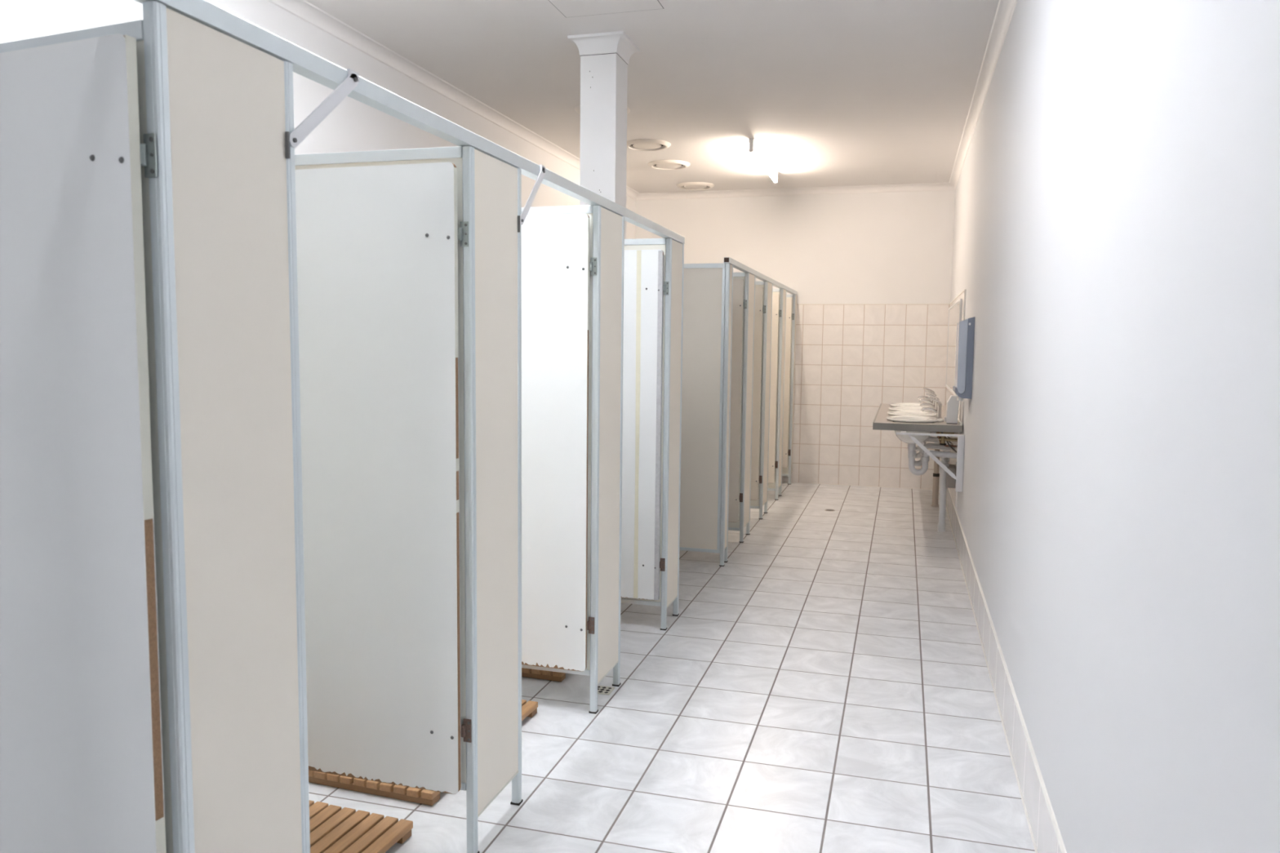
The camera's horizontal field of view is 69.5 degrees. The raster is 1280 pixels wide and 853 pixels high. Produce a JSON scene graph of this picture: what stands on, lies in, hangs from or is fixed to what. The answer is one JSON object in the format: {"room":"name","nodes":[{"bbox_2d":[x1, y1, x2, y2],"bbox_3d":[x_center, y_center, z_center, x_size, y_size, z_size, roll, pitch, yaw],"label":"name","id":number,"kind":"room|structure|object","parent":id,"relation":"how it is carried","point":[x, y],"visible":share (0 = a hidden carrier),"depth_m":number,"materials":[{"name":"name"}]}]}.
{"room":"public restroom","nodes":[
{"label":"public restroom","id":0,"kind":"room"},
{"bbox_2d":[0,0,635,239],"bbox_3d":[-1.849,-0.433,3.776,0.100,2.970,12.695,2,5,16],"label":"wall","id":1,"kind":"structure","parent":0,"point":[353,125],"depth_m":4.62,"materials":[{"name":"paint"}]},
{"bbox_2d":[0,19,173,852],"bbox_3d":[-1.514,0.201,1.776,1.654,1.700,0.025,3,6,22],"label":"wall","id":2,"kind":"structure","parent":1,"relation":"attached to","point":[135,28],"depth_m":1.44,"materials":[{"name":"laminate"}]},
{"bbox_2d":[294,146,466,791],"bbox_3d":[-1.262,0.108,2.685,1.658,1.726,0.023,2,5,16],"label":"wall","id":3,"kind":"structure","parent":1,"relation":"attached to","point":[453,155],"depth_m":2.45,"materials":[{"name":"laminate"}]},
{"bbox_2d":[266,0,639,199],"bbox_3d":[-1.755,-1.878,3.623,0.062,0.062,12.695,2,5,16],"label":"trim","id":4,"kind":"structure","parent":1,"relation":"attached to","point":[303,10],"depth_m":5.26,"materials":[{"name":"white paint"}]},
{"bbox_2d":[521,204,592,675],"bbox_3d":[-0.977,0.042,3.683,1.658,1.768,0.023,2,5,16],"label":"wall","id":5,"kind":"structure","parent":1,"relation":"attached to","point":[588,210],"depth_m":3.44,"materials":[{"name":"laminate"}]},
{"bbox_2d":[621,238,666,606],"bbox_3d":[-0.681,-0.034,4.719,1.658,1.796,0.023,2,5,16],"label":"wall","id":6,"kind":"structure","parent":1,"relation":"attached to","point":[642,243],"depth_m":4.46,"materials":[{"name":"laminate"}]},
{"bbox_2d":[679,262,725,553],"bbox_3d":[-0.288,-0.133,6.049,1.685,1.831,0.023,2,5,16],"label":"wall","id":7,"kind":"structure","parent":1,"relation":"attached to","point":[704,284],"depth_m":5.84,"materials":[{"name":"beige laminate"}]},
{"bbox_2d":[728,272,745,530],"bbox_3d":[-0.085,-0.195,6.758,1.685,1.831,0.023,2,5,16],"label":"wall","id":8,"kind":"structure","parent":1,"relation":"attached to","point":[731,526],"depth_m":6.53,"materials":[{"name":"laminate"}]},
{"bbox_2d":[750,280,764,508],"bbox_3d":[0.170,-0.273,7.649,1.685,1.831,0.023,2,5,16],"label":"wall","id":9,"kind":"structure","parent":1,"relation":"attached to","point":[753,504],"depth_m":7.42,"materials":[{"name":"beige laminate"}]},
{"bbox_2d":[768,288,780,490],"bbox_3d":[0.437,-0.355,8.583,1.685,1.831,0.023,2,5,16],"label":"wall","id":10,"kind":"structure","parent":1,"relation":"attached to","point":[771,486],"depth_m":8.35,"materials":[{"name":"beige laminate"}]},
{"bbox_2d":[782,294,792,475],"bbox_3d":[0.707,-0.437,9.527,1.685,1.831,0.023,2,5,16],"label":"wall","id":11,"kind":"structure","parent":1,"relation":"attached to","point":[784,470],"depth_m":9.31,"materials":[{"name":"beige laminate"}]},
{"bbox_2d":[782,481,1037,852],"bbox_3d":[-0.288,1.102,3.460,3.181,0.004,12.687,2,5,16],"label":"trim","id":12,"kind":"structure","parent":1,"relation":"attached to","point":[995,695],"depth_m":3.71,"materials":[{"name":"white"}]},
{"bbox_2d":[567,31,639,239],"bbox_3d":[-0.201,-0.520,4.939,0.298,2.970,0.304,2,5,16],"label":"column","id":13,"kind":"structure","parent":0,"point":[605,57],"depth_m":4.75,"materials":[{"name":"paint"}]},
{"bbox_2d":[305,0,999,193],"bbox_3d":[-0.250,-1.903,3.190,3.390,0.100,12.895,2,5,16],"label":"ceiling","id":14,"kind":"structure","parent":0,"point":[833,93],"depth_m":5.34,"materials":[{"name":"paint"}]},
{"bbox_2d":[574,105,630,114],"bbox_3d":[-0.251,-2.113,6.191,0.372,0.024,0.372,2,5,16],"label":"ceiling vent","id":15,"kind":"object","parent":14,"relation":"in","point":[577,108],"visible":0.06,"depth_m":6.15,"materials":[{"name":"white plastic"}]},
{"bbox_2d":[548,0,663,17],"bbox_3d":[-0.209,-1.931,4.066,0.486,0.002,0.636,2,5,16],"label":"ceiling hatch","id":16,"kind":"object","parent":14,"relation":"attached to","point":[568,8],"visible":1,"depth_m":4.28,"materials":[{"name":"grey"}]},
{"bbox_2d":[626,138,671,151],"bbox_3d":[0.056,-2.205,7.247,0.372,0.024,0.372,2,5,16],"label":"ceiling vent","id":17,"kind":"object","parent":14,"relation":"in","point":[642,144],"visible":0.94,"depth_m":7.19,"materials":[{"name":"metal"}]},
{"bbox_2d":[647,160,689,169],"bbox_3d":[0.251,-2.275,8.042,0.372,0.024,0.372,2,5,16],"label":"ceiling vent","id":18,"kind":"object","parent":14,"relation":"in","point":[660,164],"visible":1,"depth_m":7.99,"materials":[{"name":"metal"}]},
{"bbox_2d":[676,182,714,190],"bbox_3d":[0.546,-2.368,9.105,0.372,0.024,0.372,2,5,16],"label":"ceiling vent","id":19,"kind":"object","parent":14,"relation":"in","point":[687,185],"visible":1,"depth_m":9.04,"materials":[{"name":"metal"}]},
{"bbox_2d":[748,137,778,183],"bbox_3d":[1.040,-2.198,7.694,0.040,0.098,1.440,2,5,16],"label":"fluorescent light","id":20,"kind":"object","parent":14,"relation":"attached to","point":[753,144],"visible":1,"depth_m":7.54,"materials":[{"name":"white plastic"}]},
{"bbox_2d":[748,143,754,152],"bbox_3d":[0.848,-2.120,7.025,0.036,0.060,0.036,2,5,16],"label":"socket","id":21,"kind":"object","parent":20,"relation":"attached to","point":[751,145],"depth_m":7.01,"materials":[{"name":"white plastic"}]},
{"bbox_2d":[308,482,1035,852],"bbox_3d":[-0.284,1.154,3.467,3.390,0.100,12.895,2,5,16],"label":"floor","id":22,"kind":"structure","parent":0,"point":[825,687],"depth_m":3.49,"materials":[{"name":"tile"}]},
{"bbox_2d":[142,0,310,852],"bbox_3d":[-0.697,0.307,1.612,0.029,1.912,0.329,2,5,16],"label":"pilaster","id":23,"kind":"object","parent":22,"relation":"on","point":[220,108],"visible":1,"depth_m":1.55,"materials":[{"name":"laminate"}]},
{"bbox_2d":[0,33,166,852],"bbox_3d":[-1.066,0.260,1.564,0.707,1.708,0.035,3,6,22],"label":"door","id":24,"kind":"structure","parent":23,"relation":"attached to","point":[82,766],"depth_m":1.46,"materials":[{"name":"white laminate"}]},
{"bbox_2d":[309,800,413,852],"bbox_3d":[-1.137,1.167,2.406,0.770,0.044,0.774,2,5,19],"label":"duckboard","id":25,"kind":"object","parent":22,"relation":"on","point":[333,828],"visible":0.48,"depth_m":2.59,"materials":[{"name":"brown wood"}]},
{"bbox_2d":[308,699,537,805],"bbox_3d":[-0.876,1.090,3.289,0.770,0.044,0.773,2,5,18],"label":"duckboard","id":26,"kind":"object","parent":22,"relation":"on","point":[529,708],"visible":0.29,"depth_m":2.88,"materials":[{"name":"brown wood"}]},
{"bbox_2d":[462,146,523,852],"bbox_3d":[-0.411,0.220,2.611,0.029,1.912,0.334,2,5,16],"label":"pilaster","id":27,"kind":"object","parent":22,"relation":"on","point":[492,187],"visible":1,"depth_m":2.57,"materials":[{"name":"laminate"}]},
{"bbox_2d":[294,162,471,794],"bbox_3d":[-0.797,0.149,2.527,0.714,1.676,0.035,2,5,16],"label":"door","id":28,"kind":"structure","parent":27,"relation":"attached to","point":[377,246],"depth_m":2.48,"materials":[{"name":"white laminate"}]},
{"bbox_2d":[133,0,684,244],"bbox_3d":[-0.406,-0.752,2.522,0.037,0.035,4.476,2,5,16],"label":"rail","id":29,"kind":"object","parent":27,"relation":"on","point":[306,64],"visible":0.85,"depth_m":1.96,"materials":[{"name":"metal"}]},
{"bbox_2d":[284,68,359,159],"bbox_3d":[-0.603,-0.599,1.765,0.010,0.212,0.231,2,5,16],"label":"strap","id":30,"kind":"object","parent":29,"relation":"attached to","point":[330,103],"visible":1,"depth_m":1.75,"materials":[{"name":"white metal"}]},
{"bbox_2d":[517,164,545,232],"bbox_3d":[-0.321,-0.680,2.752,0.010,0.222,0.201,2,5,16],"label":"strap","id":31,"kind":"object","parent":29,"relation":"attached to","point":[521,219],"visible":1,"depth_m":2.74,"materials":[{"name":"white metal"}]},
{"bbox_2d":[521,667,565,681],"bbox_3d":[-0.578,1.000,4.324,0.770,0.044,0.774,2,5,17],"label":"duckboard","id":32,"kind":"object","parent":22,"relation":"on","point":[526,673],"visible":0.09,"depth_m":3.88,"materials":[{"name":"brown wood"}]},
{"bbox_2d":[589,685,615,694],"bbox_3d":[-0.153,1.076,3.770,0.084,0.003,0.084,2,5,16],"label":"floor drain","id":33,"kind":"object","parent":22,"relation":"on","point":[603,690],"visible":0.79,"depth_m":3.77,"materials":[{"name":"silver metal"}]},
{"bbox_2d":[588,205,624,714],"bbox_3d":[-0.127,0.133,3.602,0.029,1.912,0.324,2,5,16],"label":"pilaster","id":34,"kind":"object","parent":22,"relation":"on","point":[608,227],"visible":1,"depth_m":3.55,"materials":[{"name":"laminate"}]},
{"bbox_2d":[521,213,596,671],"bbox_3d":[-0.498,0.067,3.519,0.684,1.708,0.036,2,5,16],"label":"door","id":35,"kind":"structure","parent":34,"relation":"attached to","point":[556,265],"depth_m":3.45,"materials":[{"name":"white laminate"}]},
{"bbox_2d":[660,238,684,630],"bbox_3d":[0.163,0.045,4.617,0.029,1.912,0.282,2,5,16],"label":"pilaster","id":36,"kind":"object","parent":22,"relation":"on","point":[674,261],"visible":1,"depth_m":4.57,"materials":[{"name":"laminate"}]},
{"bbox_2d":[621,249,668,599],"bbox_3d":[-0.217,-0.006,4.559,0.714,1.702,0.035,2,5,16],"label":"door","id":37,"kind":"structure","parent":36,"relation":"attached to","point":[644,286],"depth_m":4.47,"materials":[{"name":"white laminate"}]},
{"bbox_2d":[719,263,733,566],"bbox_3d":[0.551,-0.065,5.875,0.029,1.912,0.144,2,5,16],"label":"pilaster","id":38,"kind":"object","parent":22,"relation":"on","point":[729,268],"visible":1,"depth_m":5.84,"materials":[{"name":"laminate"}]},
{"bbox_2d":[738,272,755,542],"bbox_3d":[0.777,-0.134,6.665,0.029,1.912,0.314,2,5,16],"label":"pilaster","id":39,"kind":"object","parent":22,"relation":"on","point":[749,287],"visible":1,"depth_m":6.60,"materials":[{"name":"laminate"}]},
{"bbox_2d":[728,278,746,522],"bbox_3d":[0.443,-0.183,6.571,0.604,1.718,0.035,2,5,15],"label":"door","id":40,"kind":"structure","parent":39,"relation":"attached to","point":[738,301],"depth_m":6.49,"materials":[{"name":"beige laminate"}]},
{"bbox_2d":[723,257,797,294],"bbox_3d":[1.054,-1.190,7.526,0.037,0.035,3.776,2,5,16],"label":"rail","id":41,"kind":"object","parent":39,"relation":"on","point":[736,264],"visible":0.94,"depth_m":6.79,"materials":[{"name":"metal"}]},
{"bbox_2d":[758,281,773,519],"bbox_3d":[1.031,-0.212,7.554,0.029,1.912,0.309,2,5,16],"label":"pilaster","id":42,"kind":"object","parent":22,"relation":"on","point":[767,318],"visible":1,"depth_m":7.48,"materials":[{"name":"laminate"}]},
{"bbox_2d":[750,286,766,500],"bbox_3d":[0.691,-0.267,7.470,0.624,1.708,0.035,2,5,16],"label":"door","id":43,"kind":"structure","parent":42,"relation":"attached to","point":[756,479],"depth_m":7.38,"materials":[{"name":"beige laminate"}]},
{"bbox_2d":[774,288,786,500],"bbox_3d":[1.293,-0.292,8.469,0.029,1.912,0.269,2,5,16],"label":"pilaster","id":44,"kind":"object","parent":22,"relation":"on","point":[783,292],"visible":1,"depth_m":8.40,"materials":[{"name":"laminate"}]},
{"bbox_2d":[768,293,782,483],"bbox_3d":[0.937,-0.348,8.405,0.664,1.708,0.035,2,5,15],"label":"door","id":45,"kind":"structure","parent":44,"relation":"attached to","point":[776,313],"depth_m":8.32,"materials":[{"name":"beige laminate"}]},
{"bbox_2d":[787,294,796,484],"bbox_3d":[1.546,-0.369,9.353,0.029,1.912,0.144,2,5,16],"label":"pilaster","id":46,"kind":"object","parent":22,"relation":"on","point":[794,296],"visible":1,"depth_m":9.31,"materials":[{"name":"laminate"}]},
{"bbox_2d":[782,298,794,467],"bbox_3d":[1.185,-0.437,9.360,0.714,1.698,0.035,2,5,16],"label":"door","id":47,"kind":"structure","parent":46,"relation":"attached to","point":[789,316],"depth_m":9.26,"materials":[{"name":"beige laminate"}]},
{"bbox_2d":[931,442,939,506],"bbox_3d":[2.620,0.409,8.159,0.064,0.600,0.064,2,5,16],"label":"pipe","id":48,"kind":"object","parent":22,"relation":"on","point":[935,475],"visible":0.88,"depth_m":8.15,"materials":[{"name":"beige plastic"}]},
{"bbox_2d":[937,457,948,532],"bbox_3d":[2.284,0.495,6.942,0.072,0.643,0.318,2,5,16],"label":"pipe","id":49,"kind":"object","parent":22,"relation":"on","point":[943,490],"visible":0.84,"depth_m":7.05,"materials":[{"name":"white plastic"}]},
{"bbox_2d":[635,190,955,303],"bbox_3d":[1.486,-0.911,9.458,3.390,2.970,0.100,2,5,16],"label":"wall","id":50,"kind":"structure","parent":0,"point":[890,247],"depth_m":9.21,"materials":[{"name":"paint"}]},
{"bbox_2d":[635,182,955,200],"bbox_3d":[1.480,-2.352,9.249,3.190,0.062,0.062,2,5,16],"label":"trim","id":51,"kind":"structure","parent":50,"relation":"attached to","point":[931,186],"depth_m":9.23,"materials":[{"name":"white paint"}]},
{"bbox_2d":[782,304,949,489],"bbox_3d":[1.465,-0.334,9.458,3.190,1.820,0.008,2,5,16],"label":"wall tiles","id":52,"kind":"object","parent":50,"relation":"attached to","point":[851,360],"depth_m":9.24,"materials":[{"name":"tile"}]},
{"bbox_2d":[796,303,949,304],"bbox_3d":[1.475,-1.244,9.374,3.190,0.008,0.011,2,5,16],"label":"trim","id":53,"kind":"structure","parent":50,"relation":"attached to","point":[797,304],"depth_m":9.13,"materials":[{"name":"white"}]},
{"bbox_2d":[951,0,1279,852],"bbox_3d":[1.315,-0.317,2.881,0.100,2.970,12.695,2,5,16],"label":"wall","id":54,"kind":"structure","parent":0,"point":[1116,244],"depth_m":1.72,"materials":[{"name":"paint"}]},
{"bbox_2d":[872,403,962,432],"bbox_3d":[2.259,-0.093,7.576,0.605,0.062,2.270,2,5,16],"label":"countertop","id":55,"kind":"structure","parent":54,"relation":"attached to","point":[880,422],"depth_m":6.53,"materials":[{"name":"laminate"}]},
{"bbox_2d":[888,406,932,412],"bbox_3d":[2.317,-0.028,7.831,0.408,0.257,0.453,2,5,16],"label":"washbasin","id":56,"kind":"object","parent":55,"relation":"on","point":[894,408],"visible":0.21,"depth_m":7.95,"materials":[{"name":"white ceramic"}]},
{"bbox_2d":[919,390,937,404],"bbox_3d":[2.429,-0.229,7.782,0.151,0.156,0.048,2,5,16],"label":"mixer tap","id":57,"kind":"object","parent":56,"relation":"on","point":[928,392],"visible":0.51,"depth_m":7.77,"materials":[{"name":"silver metal"}]},
{"bbox_2d":[907,436,950,458],"bbox_3d":[2.446,0.179,7.812,0.355,0.192,0.058,2,5,16],"label":"trap","id":58,"kind":"object","parent":56,"relation":"attached to","point":[932,439],"visible":0.2,"depth_m":7.79,"materials":[{"name":"white plastic"}]},
{"bbox_2d":[889,403,931,408],"bbox_3d":[2.465,-0.073,8.349,0.408,0.257,0.453,2,5,16],"label":"washbasin","id":59,"kind":"object","parent":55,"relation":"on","point":[891,404],"visible":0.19,"depth_m":8.43,"materials":[{"name":"white ceramic"}]},
{"bbox_2d":[915,431,937,451],"bbox_3d":[2.594,0.134,8.330,0.355,0.192,0.058,2,5,16],"label":"trap","id":60,"kind":"object","parent":59,"relation":"attached to","point":[917,448],"visible":0.09,"depth_m":8.34,"materials":[{"name":"white plastic"}]},
{"bbox_2d":[917,387,935,401],"bbox_3d":[2.577,-0.274,8.299,0.151,0.156,0.048,2,5,16],"label":"mixer tap","id":61,"kind":"object","parent":59,"relation":"on","point":[928,389],"visible":0.49,"depth_m":8.29,"materials":[{"name":"silver metal"}]},
{"bbox_2d":[888,410,936,417],"bbox_3d":[2.168,0.018,7.314,0.408,0.257,0.453,2,5,16],"label":"washbasin","id":62,"kind":"object","parent":55,"relation":"attached to","point":[895,412],"visible":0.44,"depth_m":7.40,"materials":[{"name":"white ceramic"}]},
{"bbox_2d":[920,393,939,413],"bbox_3d":[2.281,-0.183,7.264,0.151,0.156,0.048,2,5,16],"label":"mixer tap","id":63,"kind":"object","parent":62,"relation":"on","point":[930,405],"visible":0.7,"depth_m":7.25,"materials":[{"name":"silver metal"}]},
{"bbox_2d":[907,443,954,466],"bbox_3d":[2.298,0.224,7.295,0.355,0.192,0.058,2,5,16],"label":"trap","id":64,"kind":"object","parent":62,"relation":"attached to","point":[932,446],"visible":0.41,"depth_m":7.28,"materials":[{"name":"white plastic"}]},
{"bbox_2d":[886,415,943,451],"bbox_3d":[2.021,0.063,6.797,0.408,0.257,0.453,2,5,16],"label":"washbasin","id":65,"kind":"object","parent":55,"relation":"attached to","point":[908,419],"visible":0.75,"depth_m":6.71,"materials":[{"name":"white ceramic"}]},
{"bbox_2d":[920,396,942,418],"bbox_3d":[2.133,-0.138,6.747,0.151,0.156,0.048,2,5,16],"label":"mixer tap","id":66,"kind":"object","parent":65,"relation":"on","point":[938,411],"visible":1,"depth_m":6.73,"materials":[{"name":"silver metal"}]},
{"bbox_2d":[907,450,956,475],"bbox_3d":[2.150,0.270,6.778,0.355,0.192,0.058,2,5,16],"label":"trap","id":67,"kind":"object","parent":65,"relation":"attached to","point":[912,455],"visible":0.94,"depth_m":6.78,"materials":[{"name":"white plastic"}]},
{"bbox_2d":[944,395,959,424],"bbox_3d":[2.220,-0.121,6.572,0.094,0.198,0.110,2,5,16],"label":"soap dispenser","id":68,"kind":"object","parent":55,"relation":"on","point":[953,404],"visible":0.88,"depth_m":6.52,"materials":[{"name":"white plastic"}]},
{"bbox_2d":[896,431,964,492],"bbox_3d":[2.014,0.237,6.438,0.449,0.392,0.200,2,5,16],"label":"bracket","id":69,"kind":"object","parent":54,"relation":"attached to","point":[958,478],"visible":1,"depth_m":6.30,"materials":[{"name":"white metal"}]},
{"bbox_2d":[936,431,954,444],"bbox_3d":[2.410,0.058,7.306,0.149,0.188,0.118,2,5,16],"label":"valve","id":70,"kind":"object","parent":54,"relation":"attached to","point":[944,433],"visible":0.24,"depth_m":7.26,"materials":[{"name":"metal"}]},
{"bbox_2d":[937,431,957,453],"bbox_3d":[2.262,0.104,6.789,0.149,0.188,0.118,2,5,16],"label":"valve","id":71,"kind":"object","parent":54,"relation":"attached to","point":[942,440],"visible":0.82,"depth_m":6.76,"materials":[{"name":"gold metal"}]},
{"bbox_2d":[946,464,955,488],"bbox_3d":[2.383,0.381,7.086,0.066,0.155,0.220,2,5,16],"label":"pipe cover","id":72,"kind":"object","parent":54,"relation":"attached to","point":[950,482],"visible":0.62,"depth_m":6.98,"materials":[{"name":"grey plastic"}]},
{"bbox_2d":[945,298,962,395],"bbox_3d":[2.676,-0.673,7.891,0.016,0.741,1.860,2,5,16],"label":"wall mirror","id":73,"kind":"object","parent":54,"relation":"attached to","point":[955,310],"visible":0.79,"depth_m":7.91,"materials":[{"name":"clear glass"}]},
{"bbox_2d":[945,290,964,507],"bbox_3d":[2.675,-0.279,7.893,0.008,1.620,2.337,2,5,16],"label":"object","id":74,"kind":"structure","parent":54,"relation":"attached to","point":[952,461],"depth_m":7.26,"materials":[{"name":"tile"}]},
{"bbox_2d":[949,288,966,511],"bbox_3d":[2.673,-0.282,7.889,0.011,1.628,2.345,2,5,16],"label":"trim","id":75,"kind":"structure","parent":54,"relation":"attached to","point":[965,290],"depth_m":6.77,"materials":[{"name":"white paint"}]},
{"bbox_2d":[952,316,974,400],"bbox_3d":[2.074,-0.433,5.919,0.099,0.530,0.298,2,5,16],"label":"dispenser","id":76,"kind":"object","parent":54,"relation":"attached to","point":[962,387],"visible":1,"depth_m":5.78,"materials":[{"name":"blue plastic"}]},
{"bbox_2d":[956,395,963,400],"bbox_3d":[2.062,-0.182,5.944,0.030,0.025,0.170,2,5,16],"label":"paper towel","id":77,"kind":"object","parent":76,"relation":"hanging from","point":[958,398],"depth_m":5.87,"materials":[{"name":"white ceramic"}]},
{"bbox_2d":[949,0,1017,189],"bbox_3d":[1.253,-1.767,2.772,0.062,0.062,12.695,2,5,16],"label":"trim","id":78,"kind":"structure","parent":54,"relation":"attached to","point":[1006,8],"depth_m":5.25,"materials":[{"name":"white paint"}]},
{"bbox_2d":[946,488,1066,852],"bbox_3d":[1.246,1.063,3.018,0.009,0.196,12.687,2,5,16],"label":"baseboard","id":79,"kind":"structure","parent":54,"relation":"attached to","point":[1044,834],"depth_m":3.26,"materials":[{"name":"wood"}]},
{"bbox_3d":[2.624,0.339,7.896,0.032,0.048,1.390,2,5,16],"label":"waste manifold","id":80,"kind":"object","parent":54,"relation":"attached to","visible":0},
{"bbox_2d":[929,435,950,462],"bbox_3d":[2.486,0.092,8.086,0.449,0.392,0.200,2,5,16],"label":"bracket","id":81,"kind":"object","parent":80,"relation":"on","point":[946,451],"visible":0.06,"depth_m":7.95,"materials":[{"name":"white metal"}]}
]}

